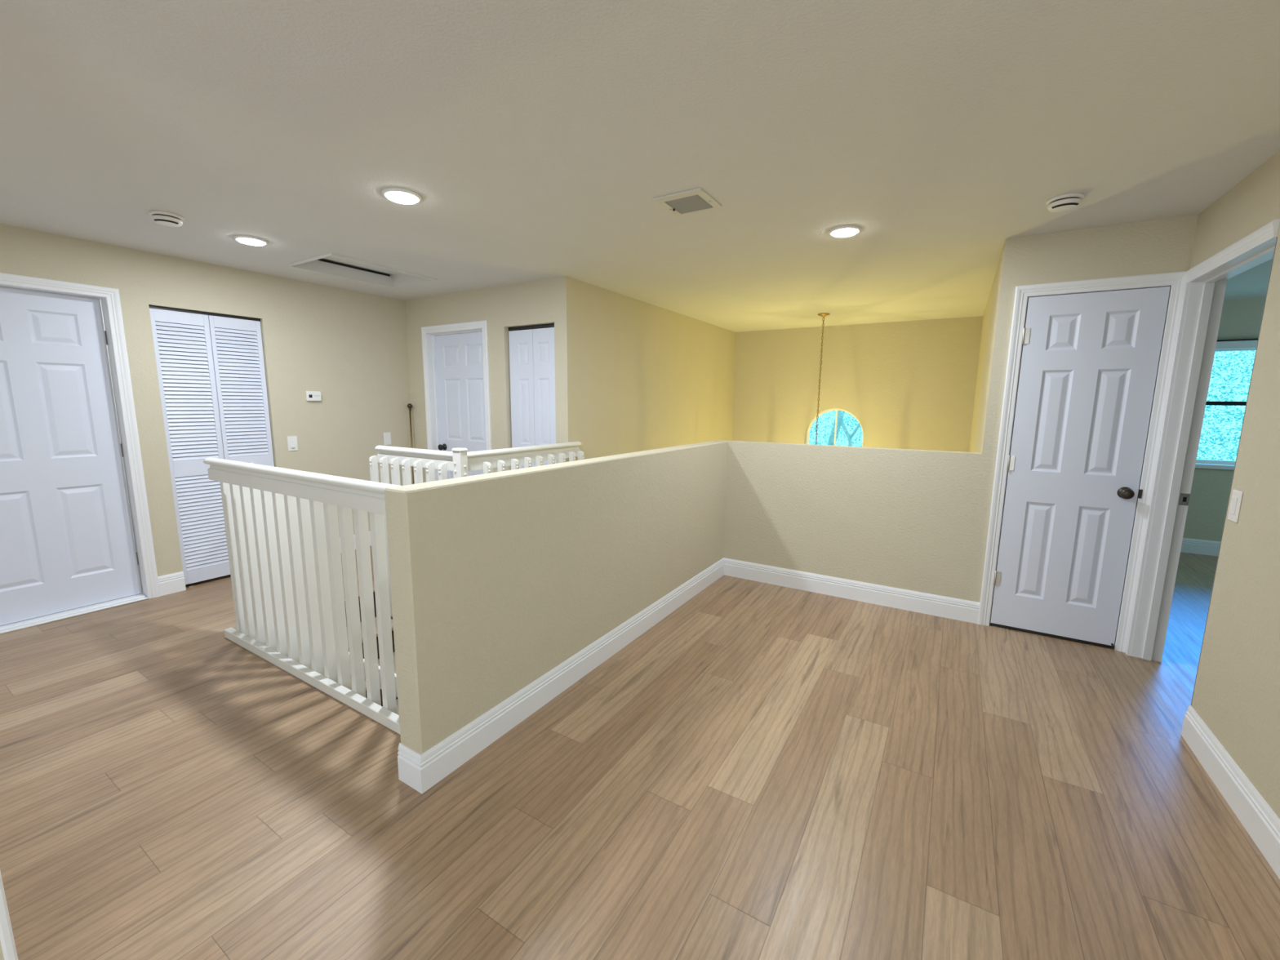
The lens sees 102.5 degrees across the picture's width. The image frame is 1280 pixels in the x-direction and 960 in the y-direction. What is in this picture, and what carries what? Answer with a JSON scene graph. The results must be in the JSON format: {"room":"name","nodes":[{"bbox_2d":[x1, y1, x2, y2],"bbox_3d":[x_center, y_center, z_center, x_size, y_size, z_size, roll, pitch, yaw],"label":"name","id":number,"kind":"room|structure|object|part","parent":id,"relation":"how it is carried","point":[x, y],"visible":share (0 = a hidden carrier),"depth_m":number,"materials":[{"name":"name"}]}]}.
{"room":"upstairs landing","nodes":[
{"label":"upstairs landing","id":0,"kind":"room"},
{"bbox_2d":[0,223,413,576],"bbox_3d":[-3.784,-0.285,3.085,0.120,2.389,5.535,6,10,31],"label":"wall","id":1,"kind":"structure","parent":0,"point":[350,347],"depth_m":4.22,"materials":[{"name":"paint"}]},
{"bbox_2d":[0,286,141,626],"bbox_3d":[-3.772,-0.143,3.206,0.035,2.021,0.794,6,10,31],"label":"door","id":2,"kind":"structure","parent":1,"relation":"in","point":[67,542],"depth_m":3.27,"materials":[{"name":"white paint"}]},
{"bbox_2d":[0,272,159,598],"bbox_3d":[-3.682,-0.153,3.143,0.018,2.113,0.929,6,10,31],"label":"trim","id":3,"kind":"structure","parent":1,"relation":"attached to","point":[112,295],"depth_m":3.45,"materials":[{"name":"white paint"}]},
{"bbox_2d":[148,305,274,587],"bbox_3d":[-3.217,-0.237,3.969,0.059,2.040,0.677,6,10,31],"label":"door","id":4,"kind":"structure","parent":1,"relation":"in","point":[192,465],"depth_m":3.88,"materials":[{"name":"white paint"}]},
{"bbox_2d":[287,435,297,451],"bbox_3d":[-2.942,-0.309,4.353,0.010,0.124,0.076,6,10,31],"label":"light switch","id":5,"kind":"object","parent":1,"relation":"attached to","point":[292,443],"visible":1,"depth_m":4.35,"materials":[{"name":"white plastic"}]},
{"bbox_2d":[305,391,321,400],"bbox_3d":[-2.827,-0.727,4.454,0.029,0.084,0.118,6,10,31],"label":"thermostat","id":6,"kind":"object","parent":1,"relation":"attached to","point":[310,395],"visible":1,"depth_m":4.44,"materials":[{"name":"white plastic"}]},
{"bbox_2d":[383,432,391,444],"bbox_3d":[-2.495,-0.407,5.078,0.008,0.124,0.076,6,10,31],"label":"light switch","id":7,"kind":"object","parent":1,"relation":"attached to","point":[387,436],"visible":1,"depth_m":5.07,"materials":[{"name":"white plastic"}]},
{"bbox_2d":[155,321,548,559],"bbox_3d":[-1.627,-0.463,4.403,9.470,2.389,3.678,-1,9,-11],"label":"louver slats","id":8,"kind":"structure","parent":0,"point":[162,322],"depth_m":4.47,"materials":[{"name":"paint"}]},
{"bbox_2d":[0,593,147,634],"bbox_3d":[-3.743,0.875,3.330,0.127,0.022,0.799,6,10,31],"label":"trim","id":9,"kind":"structure","parent":8,"relation":"attached to","point":[28,623],"depth_m":3.34,"materials":[{"name":"white paint"}]},
{"bbox_2d":[157,531,371,595],"bbox_3d":[-3.666,0.849,3.106,0.255,0.143,5.415,6,10,31],"label":"baseboard","id":10,"kind":"structure","parent":8,"relation":"attached to","point":[172,583],"depth_m":3.75,"materials":[{"name":"white paint"}]},
{"bbox_2d":[0,440,731,959],"bbox_3d":[-0.600,1.242,2.387,0.175,5.139,4.902,6,10,31],"label":"wall","id":11,"kind":"structure","parent":0,"point":[498,580],"depth_m":2.26,"materials":[{"name":"paint"}]},
{"bbox_2d":[0,871,17,959],"bbox_3d":[-1.346,0.199,0.974,0.195,2.110,0.016,6,10,31],"label":"trim","id":12,"kind":"structure","parent":11,"relation":"attached to","point":[6,937],"depth_m":1.03,"materials":[{"name":"white paint"}]},
{"bbox_2d":[404,275,577,482],"bbox_3d":[-1.441,-0.523,4.810,2.062,2.389,0.120,6,10,31],"label":"wall","id":13,"kind":"structure","parent":0,"point":[550,300],"depth_m":4.52,"materials":[{"name":"paint"}]},
{"bbox_2d":[421,320,492,480],"bbox_3d":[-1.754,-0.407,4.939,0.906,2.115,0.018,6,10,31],"label":"trim","id":14,"kind":"structure","parent":13,"relation":"attached to","point":[478,324],"depth_m":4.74,"materials":[{"name":"white paint"}]},
{"bbox_2d":[435,331,486,479],"bbox_3d":[-1.714,-0.389,5.008,0.772,2.036,0.100,6,10,31],"label":"door","id":15,"kind":"structure","parent":13,"relation":"in","point":[459,357],"depth_m":4.97,"materials":[{"name":"white paint"}]},
{"bbox_3d":[-1.992,-0.330,5.168,0.066,0.066,0.066,6,10,31],"label":"knob","id":16,"kind":"part","parent":15,"relation":"part of","materials":[{"name":"black metal"}]},
{"bbox_2d":[508,323,555,468],"bbox_3d":[-0.916,-0.311,4.518,0.568,2.028,0.032,6,10,31],"label":"door","id":17,"kind":"structure","parent":13,"relation":"in","point":[531,351],"depth_m":4.44,"materials":[{"name":"white paint"}]},
{"bbox_2d":[0,546,1279,959],"bbox_3d":[0.204,0.988,2.915,11.080,0.001,9.094,6,10,31],"label":"floor","id":18,"kind":"structure","parent":0,"point":[764,771],"depth_m":1.83,"materials":[{"name":"brown wood"}]},
{"bbox_2d":[203,457,399,733],"bbox_3d":[-1.620,0.582,2.542,1.937,1.279,0.129,6,10,31],"label":"stair railing","id":19,"kind":"object","parent":18,"relation":"on","point":[281,524],"visible":0.77,"depth_m":2.51,"materials":[{"name":"white paint"}]},
{"bbox_3d":[-1.613,0.001,2.417,1.898,0.028,0.018,6,10,31],"label":"neck moulding","id":20,"kind":"part","parent":19,"relation":"part of","materials":[{"name":"white paint"}]},
{"bbox_3d":[-1.615,-0.029,2.414,1.902,0.033,0.068,6,10,31],"label":"handrail","id":21,"kind":"part","parent":19,"relation":"part of","materials":[{"name":"white paint"}]},
{"bbox_3d":[-1.639,0.995,2.578,1.937,0.051,0.040,6,10,31],"label":"rail","id":22,"kind":"part","parent":19,"relation":"part of","materials":[{"name":"white paint"}]},
{"bbox_2d":[368,445,453,617],"bbox_3d":[-1.554,0.418,3.630,0.959,1.279,0.104,6,10,31],"label":"stair railing","id":23,"kind":"object","parent":18,"relation":"on","point":[430,460],"visible":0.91,"depth_m":3.58,"materials":[{"name":"white paint"}]},
{"bbox_3d":[-1.539,-0.200,3.552,0.890,0.033,0.068,6,10,31],"label":"handrail","id":24,"kind":"part","parent":23,"relation":"part of","materials":[{"name":"white paint"}]},
{"bbox_3d":[-1.541,-0.170,3.558,0.886,0.028,0.018,6,10,31],"label":"neck moulding","id":25,"kind":"part","parent":23,"relation":"part of","materials":[{"name":"white paint"}]},
{"bbox_2d":[407,403,414,484],"bbox_3d":[-2.331,-0.093,5.294,0.050,1.377,0.074,-6,11,-35],"label":"pole","id":26,"kind":"object","parent":18,"relation":"on","point":[409,406],"visible":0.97,"depth_m":5.23,"materials":[{"name":"gold metal"}]},
{"bbox_2d":[451,447,467,478],"bbox_3d":[-1.150,0.496,3.363,0.085,1.412,0.073,6,10,31],"label":"newel post","id":27,"kind":"object","parent":18,"relation":"on","point":[460,454],"visible":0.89,"depth_m":3.25,"materials":[{"name":"white paint"}]},
{"bbox_2d":[466,441,584,474],"bbox_3d":[-0.827,0.384,3.903,0.104,1.279,1.215,6,10,31],"label":"stair railing","id":28,"kind":"object","parent":27,"relation":"attached to","point":[486,460],"visible":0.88,"depth_m":3.75,"materials":[{"name":"white paint"}]},
{"bbox_3d":[-0.838,-0.203,3.822,0.018,0.028,1.211,6,10,31],"label":"neck moulding","id":29,"kind":"part","parent":28,"relation":"part of","materials":[{"name":"white paint"}]},
{"bbox_3d":[-0.837,-0.234,3.819,0.068,0.033,1.215,6,10,31],"label":"handrail","id":30,"kind":"part","parent":28,"relation":"part of","materials":[{"name":"white paint"}]},
{"bbox_2d":[0,0,1279,332],"bbox_3d":[0.247,-1.446,2.559,11.300,0.140,9.374,6,10,31],"label":"ceiling","id":31,"kind":"structure","parent":0,"point":[537,140],"depth_m":1.89,"materials":[{"name":"paint"}]},
{"bbox_2d":[148,210,184,226],"bbox_3d":[-2.566,-1.413,2.788,0.142,0.046,0.142,-4,10,-28],"label":"smoke detector","id":32,"kind":"object","parent":31,"relation":"attached to","point":[161,217],"visible":1,"depth_m":2.75,"materials":[{"name":"white plastic"}]},
{"bbox_3d":[-2.566,-1.429,2.786,0.142,0.014,0.142,-4,10,-28],"label":"plate","id":33,"kind":"part","parent":32,"relation":"part of","materials":[{"name":"white plastic"}]},
{"bbox_2d":[233,235,268,245],"bbox_3d":[-2.422,-1.488,3.201,0.176,0.020,0.176,6,10,31],"label":"recessed light","id":34,"kind":"object","parent":31,"relation":"in","point":[249,240],"visible":1,"depth_m":3.17,"materials":[{"name":"white plastic"}]},
{"bbox_2d":[287,253,437,288],"bbox_3d":[-2.121,-1.690,3.971,0.595,0.184,0.840,6,10,31],"label":"attic hatch","id":35,"kind":"object","parent":31,"relation":"attached to","point":[331,264],"visible":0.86,"depth_m":4.12,"materials":[{"name":"paint"}]},
{"bbox_3d":[-2.117,-1.706,3.966,0.504,0.010,0.808,6,10,31],"label":"panel","id":36,"kind":"part","parent":35,"relation":"part of","materials":[{"name":"paint"}]},
{"bbox_2d":[382,187,422,204],"bbox_3d":[-1.149,-1.367,2.483,0.176,0.020,0.176,6,10,31],"label":"recessed light","id":37,"kind":"object","parent":31,"relation":"in","point":[399,195],"visible":1,"depth_m":2.45,"materials":[{"name":"white plastic"}]},
{"bbox_2d":[653,187,721,216],"bbox_3d":[0.238,-1.362,2.533,0.252,0.018,0.254,6,10,31],"label":"ceiling vent","id":38,"kind":"object","parent":31,"relation":"in","point":[696,200],"visible":1,"depth_m":2.52,"materials":[{"name":"silver metal"}]},
{"bbox_2d":[814,312,830,444],"bbox_3d":[2.007,-0.627,5.822,0.262,2.420,0.302,1,9,1],"label":"pendant light","id":39,"kind":"object","parent":31,"relation":"hanging from","point":[824,314],"visible":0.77,"depth_m":5.72,"materials":[{"name":"gold metal"}]},
{"bbox_3d":[2.009,-0.874,5.785,0.012,1.860,0.012,6,10,31],"label":"cord","id":40,"kind":"part","parent":39,"relation":"part of","materials":[{"name":"gold metal"}]},
{"bbox_3d":[2.009,-0.858,5.787,0.020,1.888,0.020,-2,9,-14],"label":"chain","id":41,"kind":"part","parent":39,"relation":"part of","materials":[{"name":"gold metal"}]},
{"bbox_2d":[828,225,861,237],"bbox_3d":[1.165,-1.411,2.924,0.176,0.020,0.176,6,10,31],"label":"recessed light","id":42,"kind":"object","parent":31,"relation":"in","point":[842,231],"visible":1,"depth_m":2.89,"materials":[{"name":"white plastic"}]},
{"bbox_2d":[1045,192,1084,212],"bbox_3d":[2.023,-1.317,2.450,0.142,0.046,0.142,6,10,31],"label":"smoke detector","id":43,"kind":"object","parent":31,"relation":"attached to","point":[1066,202],"visible":1,"depth_m":2.41,"materials":[{"name":"white plastic"}]},
{"bbox_3d":[2.023,-1.333,2.447,0.142,0.014,0.142,6,10,31],"label":"plate","id":44,"kind":"part","parent":43,"relation":"part of","materials":[{"name":"white plastic"}]},
{"bbox_2d":[575,279,736,460],"bbox_3d":[0.018,0.769,5.559,0.120,5.139,4.769,6,10,31],"label":"wall","id":45,"kind":"structure","parent":0,"point":[649,376],"depth_m":5.21,"materials":[{"name":"paint"}]},
{"bbox_2d":[723,214,1198,602],"bbox_3d":[1.794,1.065,3.714,2.516,5.139,0.120,6,10,31],"label":"wall","id":46,"kind":"structure","parent":0,"point":[895,517],"depth_m":3.50,"materials":[{"name":"paint"}]},
{"bbox_2d":[397,557,979,793],"bbox_3d":[0.654,0.962,2.639,1.906,0.143,2.861,6,10,31],"label":"baseboard","id":47,"kind":"structure","parent":46,"relation":"attached to","point":[421,772],"depth_m":2.92,"materials":[{"name":"white paint"}]},
{"bbox_2d":[990,286,1170,649],"bbox_3d":[2.530,-0.038,3.006,0.628,2.038,0.100,6,10,31],"label":"door","id":48,"kind":"structure","parent":46,"relation":"in","point":[1088,368],"depth_m":3.01,"materials":[{"name":"white paint"}]},
{"bbox_3d":[2.727,0.076,2.880,0.066,0.066,0.066,6,10,31],"label":"knob","id":49,"kind":"part","parent":48,"relation":"part of","materials":[{"name":"brown metal"}]},
{"bbox_3d":[2.794,0.078,2.869,0.015,0.051,0.004,6,10,31],"label":"strike plate","id":50,"kind":"part","parent":48,"relation":"part of","materials":[{"name":"brown metal"}]},
{"bbox_2d":[977,271,1186,652],"bbox_3d":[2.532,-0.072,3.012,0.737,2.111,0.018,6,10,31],"label":"trim","id":51,"kind":"structure","parent":46,"relation":"attached to","point":[1177,280],"depth_m":2.94,"materials":[{"name":"white paint"}]},
{"bbox_2d":[968,244,1004,452],"bbox_3d":[3.007,0.925,4.717,0.120,5.139,3.112,6,10,31],"label":"wall","id":52,"kind":"structure","parent":0,"point":[989,314],"depth_m":4.04,"materials":[{"name":"paint"}]},
{"bbox_2d":[732,297,1265,542],"bbox_3d":[4.348,0.774,5.805,7.258,5.139,0.160,6,10,31],"label":"wall","id":53,"kind":"structure","parent":0,"point":[908,384],"depth_m":6.26,"materials":[{"name":"paint"}]},
{"bbox_2d":[806,408,863,446],"bbox_3d":[2.565,-0.091,6.833,0.724,1.707,0.040,6,10,31],"label":"window","id":54,"kind":"structure","parent":53,"relation":"in","point":[837,410],"depth_m":6.75,"materials":[{"name":"white paint"}]},
{"bbox_2d":[1195,348,1256,470],"bbox_3d":[5.551,-0.670,4.820,1.220,1.138,0.165,6,10,31],"label":"window","id":55,"kind":"structure","parent":53,"relation":"in","point":[1200,464],"depth_m":4.87,"materials":[{"name":"white paint"}]},
{"bbox_3d":[5.533,-0.124,4.881,1.220,0.040,0.115,6,10,31],"label":"sill","id":56,"kind":"part","parent":55,"relation":"part of","materials":[{"name":"white paint"}]},
{"bbox_3d":[5.576,-0.723,4.853,1.100,0.037,0.050,6,10,31],"label":"meeting rail","id":57,"kind":"part","parent":55,"relation":"part of","materials":[{"name":"black metal"}]},
{"bbox_2d":[1215,338,1257,349],"bbox_3d":[5.515,-1.237,4.665,1.200,0.082,0.050,6,10,31],"label":"window blind","id":58,"kind":"object","parent":53,"relation":"attached to","point":[1242,343],"visible":0.32,"depth_m":4.68,"materials":[{"name":"white paint"}]},
{"bbox_3d":[5.515,-1.271,4.659,1.200,0.012,0.048,6,10,31],"label":"head rail","id":59,"kind":"part","parent":58,"relation":"part of","materials":[{"name":"black metal"}]},
{"bbox_2d":[1189,150,1279,818],"bbox_3d":[1.377,0.186,0.303,0.130,2.389,6.102,6,10,31],"label":"wall","id":60,"kind":"structure","parent":0,"point":[1236,693],"depth_m":1.92,"materials":[{"name":"paint"}]},
{"bbox_2d":[1178,493,1190,505],"bbox_3d":[2.912,0.104,2.748,0.037,0.064,0.004,6,10,31],"label":"strike plate","id":61,"kind":"object","parent":60,"relation":"attached to","point":[1184,498],"visible":1,"depth_m":2.75,"materials":[{"name":"grey metal"}]},
{"bbox_2d":[1124,218,1279,704],"bbox_3d":[2.657,0.051,2.404,0.130,2.052,0.850,6,10,31],"label":"trim","id":62,"kind":"structure","parent":60,"relation":"attached to","point":[1206,292],"depth_m":2.73,"materials":[{"name":"white paint"}]},
{"bbox_2d":[1181,705,1279,879],"bbox_3d":[1.041,1.352,0.080,0.013,0.143,5.088,6,10,31],"label":"baseboard","id":63,"kind":"structure","parent":60,"relation":"attached to","point":[1261,823],"depth_m":1.82,"materials":[{"name":"white paint"}]},
{"bbox_2d":[1227,488,1243,523],"bbox_3d":[2.340,0.102,2.022,0.008,0.124,0.076,6,10,31],"label":"light switch","id":64,"kind":"object","parent":60,"relation":"attached to","point":[1237,495],"visible":1,"depth_m":2.01,"materials":[{"name":"white plastic"}]},
{"bbox_3d":[1.497,3.618,4.334,9.880,0.100,5.994,6,10,31],"label":"floor","id":65,"kind":"structure","parent":0,"visible":0},
{"bbox_2d":[337,591,399,715],"bbox_3d":[-0.756,2.173,4.234,1.928,2.744,3.230,6,10,31],"label":"staircase","id":66,"kind":"structure","parent":65,"relation":"on","point":[374,596],"depth_m":3.62,"materials":[{"name":"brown wood"}]},
{"label":"outside","id":67,"kind":"structure","parent":0,"visible":0},
{"bbox_3d":[10.548,2.207,15.925,26.000,0.100,22.646,6,10,31],"label":"ground","id":68,"kind":"structure","parent":67,"visible":0},
{"bbox_2d":[808,410,862,446],"bbox_3d":[6.297,-1.726,16.587,6.469,7.406,1.859,6,10,31],"label":"tree","id":69,"kind":"object","parent":68,"relation":"on","point":[840,414],"visible":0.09,"depth_m":16.39,"materials":[{"name":"green plant"}]},
{"bbox_2d":[1196,350,1255,465],"bbox_3d":[13.715,-0.961,12.481,6.834,7.262,1.719,5,10,29],"label":"tree","id":70,"kind":"object","parent":68,"relation":"on","point":[1240,414],"visible":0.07,"depth_m":12.14,"materials":[{"name":"green plant"}]},
{"bbox_3d":[4.459,-0.062,2.137,3.440,2.389,5.714,6,10,31],"label":"wall","id":71,"kind":"structure","parent":0,"visible":0},
{"bbox_2d":[1180,537,1220,555],"bbox_3d":[4.479,1.042,2.356,3.200,0.143,5.594,6,10,31],"label":"baseboard","id":72,"kind":"structure","parent":71,"relation":"attached to","point":[1204,547],"depth_m":5.00,"materials":[{"name":"white paint"}]}
]}

